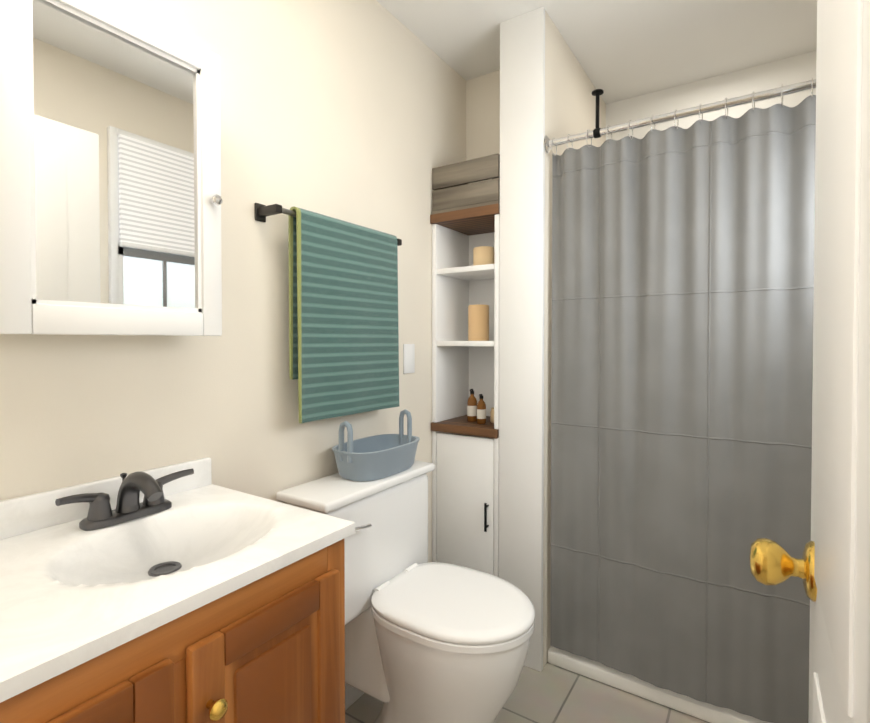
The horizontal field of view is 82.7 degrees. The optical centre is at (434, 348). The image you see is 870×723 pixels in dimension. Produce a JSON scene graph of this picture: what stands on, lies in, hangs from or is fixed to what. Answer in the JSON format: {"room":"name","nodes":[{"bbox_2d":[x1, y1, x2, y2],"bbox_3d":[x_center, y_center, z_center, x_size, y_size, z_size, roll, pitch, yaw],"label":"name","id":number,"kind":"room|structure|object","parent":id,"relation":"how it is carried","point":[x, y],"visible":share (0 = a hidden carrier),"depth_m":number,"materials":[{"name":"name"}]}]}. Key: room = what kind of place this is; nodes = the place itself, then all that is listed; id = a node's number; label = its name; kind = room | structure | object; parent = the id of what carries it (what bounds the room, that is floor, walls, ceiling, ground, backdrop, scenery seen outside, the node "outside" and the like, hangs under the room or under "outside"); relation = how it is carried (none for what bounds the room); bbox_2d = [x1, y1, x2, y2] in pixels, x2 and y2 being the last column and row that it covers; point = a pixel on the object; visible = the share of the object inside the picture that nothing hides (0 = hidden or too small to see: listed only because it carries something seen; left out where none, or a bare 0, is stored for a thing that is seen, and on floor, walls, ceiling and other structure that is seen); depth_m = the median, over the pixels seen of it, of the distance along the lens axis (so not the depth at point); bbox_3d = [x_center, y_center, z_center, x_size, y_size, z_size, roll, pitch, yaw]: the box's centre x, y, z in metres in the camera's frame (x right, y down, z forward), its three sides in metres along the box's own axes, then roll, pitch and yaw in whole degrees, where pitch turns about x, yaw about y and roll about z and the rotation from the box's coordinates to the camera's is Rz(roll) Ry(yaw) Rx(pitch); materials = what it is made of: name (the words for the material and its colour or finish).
{"room":"bathroom","nodes":[
{"label":"bathroom","id":0,"kind":"room"},
{"bbox_2d":[0,0,465,562],"bbox_3d":[-0.289,-0.021,1.768,0.120,2.440,2.830,1,1,33],"label":"wall","id":1,"kind":"structure","parent":0,"point":[350,110],"depth_m":1.38,"materials":[{"name":"beige paint"}]},
{"bbox_2d":[0,0,221,335],"bbox_3d":[-0.635,-0.346,0.987,0.145,0.637,0.401,1,1,33],"label":"mirrored medicine cabinet","id":2,"kind":"object","parent":1,"relation":"attached to","point":[110,175],"visible":1,"depth_m":0.94,"materials":[{"name":"white paint"}]},
{"bbox_2d":[255,203,401,245],"bbox_3d":[-0.302,-0.376,1.555,0.082,0.048,0.564,1,1,33],"label":"towel rail","id":3,"kind":"object","parent":1,"relation":"attached to","point":[262,211],"visible":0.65,"depth_m":1.34,"materials":[{"name":"dark bronze metal"}]},
{"bbox_2d":[288,206,398,423],"bbox_3d":[-0.267,-0.096,1.553,0.058,0.600,0.446,1,1,33],"label":"hanging towel","id":4,"kind":"object","parent":3,"relation":"hanging from","point":[343,325],"visible":1,"depth_m":1.50,"materials":[{"name":"teal fabric"}]},
{"bbox_2d":[345,683,363,709],"bbox_3d":[-0.284,1.145,1.671,0.014,0.110,1.003,1,1,33],"label":"baseboard","id":5,"kind":"structure","parent":1,"relation":"attached to","point":[352,695],"depth_m":1.66,"materials":[{"name":"white paint"}]},
{"bbox_2d":[403,344,414,373],"bbox_3d":[-0.102,0.038,1.939,0.006,0.115,0.070,1,1,33],"label":"wall plate","id":6,"kind":"object","parent":1,"relation":"attached to","point":[408,358],"visible":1,"depth_m":1.93,"materials":[{"name":"white paint"}]},
{"bbox_2d":[466,70,499,183],"bbox_3d":[0.440,-0.033,2.486,0.316,2.440,0.590,1,1,33],"label":"wall","id":7,"kind":"structure","parent":0,"point":[482,115],"depth_m":2.26,"materials":[{"name":"beige paint"}]},
{"bbox_2d":[345,662,709,722],"bbox_3d":[0.078,1.263,0.868,1.740,0.100,3.970,1,1,33],"label":"floor","id":8,"kind":"structure","parent":0,"point":[550,693],"depth_m":1.66,"materials":[{"name":"tile"}]},
{"bbox_2d":[0,457,354,722],"bbox_3d":[-0.538,0.745,0.811,0.519,0.938,0.688,1,1,33],"label":"bathroom vanity","id":9,"kind":"object","parent":8,"relation":"on","point":[202,599],"visible":0.94,"depth_m":0.79,"materials":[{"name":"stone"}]},
{"bbox_2d":[55,468,193,530],"bbox_3d":[-0.583,0.290,0.973,0.142,0.097,0.254,1,1,33],"label":"faucet","id":10,"kind":"object","parent":9,"relation":"on","point":[103,514],"visible":1,"depth_m":0.96,"materials":[{"name":"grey metal"}]},
{"bbox_2d":[276,460,534,722],"bbox_3d":[-0.038,0.802,1.438,0.644,0.803,0.522,1,1,33],"label":"toilet","id":11,"kind":"object","parent":8,"relation":"on","point":[431,642],"visible":0.81,"depth_m":1.37,"materials":[{"name":"white ceramic"}]},
{"bbox_2d":[332,409,419,480],"bbox_3d":[-0.186,0.305,1.609,0.192,0.183,0.322,1,1,33],"label":"basket","id":12,"kind":"object","parent":11,"relation":"on","point":[375,457],"visible":1,"depth_m":1.52,"materials":[{"name":"plastic"}]},
{"bbox_2d":[430,203,499,576],"bbox_3d":[0.188,0.317,2.108,0.312,1.753,0.317,1,1,33],"label":"storage cabinet","id":13,"kind":"object","parent":8,"relation":"on","point":[465,495],"visible":0.56,"depth_m":2.06,"materials":[{"name":"white paint"}]},
{"bbox_2d":[432,154,499,213],"bbox_3d":[0.190,-0.657,2.093,0.304,0.192,0.274,1,1,33],"label":"crate","id":14,"kind":"object","parent":13,"relation":"on","point":[453,189],"visible":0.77,"depth_m":1.97,"materials":[{"name":"brown wood"}]},
{"bbox_2d":[467,389,476,421],"bbox_3d":[0.158,0.239,2.101,0.042,0.138,0.042,1,1,33],"label":"bottle","id":15,"kind":"object","parent":13,"relation":"on","point":[472,409],"visible":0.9,"depth_m":2.08,"materials":[{"name":"orange glass"}]},
{"bbox_2d":[468,305,488,340],"bbox_3d":[0.184,-0.113,2.090,0.088,0.158,0.088,1,1,33],"label":"pillar candle","id":16,"kind":"object","parent":13,"relation":"on","point":[478,322],"visible":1,"depth_m":2.05,"materials":[{"name":"beige wax"}]},
{"bbox_2d":[477,394,485,423],"bbox_3d":[0.192,0.247,2.042,0.038,0.123,0.040,1,1,33],"label":"bottle","id":17,"kind":"object","parent":13,"relation":"on","point":[481,411],"visible":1,"depth_m":2.03,"materials":[{"name":"orange glass"}]},
{"bbox_2d":[473,246,493,265],"bbox_3d":[0.205,-0.382,2.072,0.090,0.096,0.090,1,1,33],"label":"candle","id":18,"kind":"object","parent":13,"relation":"on","point":[483,255],"visible":0.75,"depth_m":2.03,"materials":[{"name":"beige wax"}]},
{"bbox_2d":[490,408,493,422],"bbox_3d":[0.256,0.277,2.068,0.048,0.062,0.047,1,1,33],"label":"candle","id":19,"kind":"object","parent":13,"relation":"on","point":[492,415],"visible":0.38,"depth_m":2.06,"materials":[{"name":"beige wax"}]},
{"bbox_2d":[548,646,771,722],"bbox_3d":[1.074,1.171,1.949,1.012,0.050,0.826,1,1,33],"label":"pan","id":20,"kind":"object","parent":8,"relation":"on","point":[612,677],"visible":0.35,"depth_m":1.69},
{"bbox_2d":[543,10,605,667],"bbox_3d":[0.568,-0.029,2.238,0.170,2.440,0.865,1,1,33],"label":"wall","id":21,"kind":"structure","parent":0,"point":[570,103],"depth_m":1.89,"materials":[{"name":"beige paint"}]},
{"bbox_2d":[499,7,544,671],"bbox_3d":[0.326,-0.023,1.867,0.174,2.440,0.022,1,1,33],"label":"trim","id":22,"kind":"structure","parent":21,"relation":"attached to","point":[521,278],"depth_m":1.85,"materials":[{"name":"white paint"}]},
{"bbox_2d":[543,79,815,153],"bbox_3d":[0.835,-0.807,1.552,1.012,0.175,0.064,1,1,33],"label":"curtain rod","id":23,"kind":"object","parent":21,"relation":"attached to","point":[597,132],"visible":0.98,"depth_m":1.59,"materials":[{"name":"silver metal"}]},
{"bbox_2d":[550,77,815,722],"bbox_3d":[0.840,0.177,1.576,0.979,1.899,0.062,1,1,33],"label":"shower curtain","id":24,"kind":"object","parent":23,"relation":"hanging from","point":[682,352],"visible":0.85,"depth_m":1.60,"materials":[{"name":"grey fabric"}]},
{"bbox_2d":[376,0,816,103],"bbox_3d":[0.078,-1.277,0.827,1.740,0.100,3.970,1,1,33],"label":"ceiling","id":25,"kind":"structure","parent":0,"point":[623,49],"depth_m":1.96,"materials":[{"name":"white paint"}]},
{"bbox_2d":[606,51,816,139],"bbox_3d":[1.129,-0.033,2.460,1.500,2.440,0.120,1,1,33],"label":"wall","id":26,"kind":"structure","parent":0,"point":[777,74],"depth_m":2.26,"materials":[{"name":"beige paint"}]},
{"bbox_3d":[0.187,0.009,-0.161,0.215,2.440,0.120,1,1,33],"label":"wall","id":27,"kind":"structure","parent":0,"visible":0},
{"bbox_2d":[749,0,869,722],"bbox_3d":[0.332,0.200,0.356,0.185,2.018,0.863,1,1,33],"label":"door","id":28,"kind":"structure","parent":27,"relation":"in","point":[831,568],"depth_m":0.46,"materials":[{"name":"white paint"}]}
]}

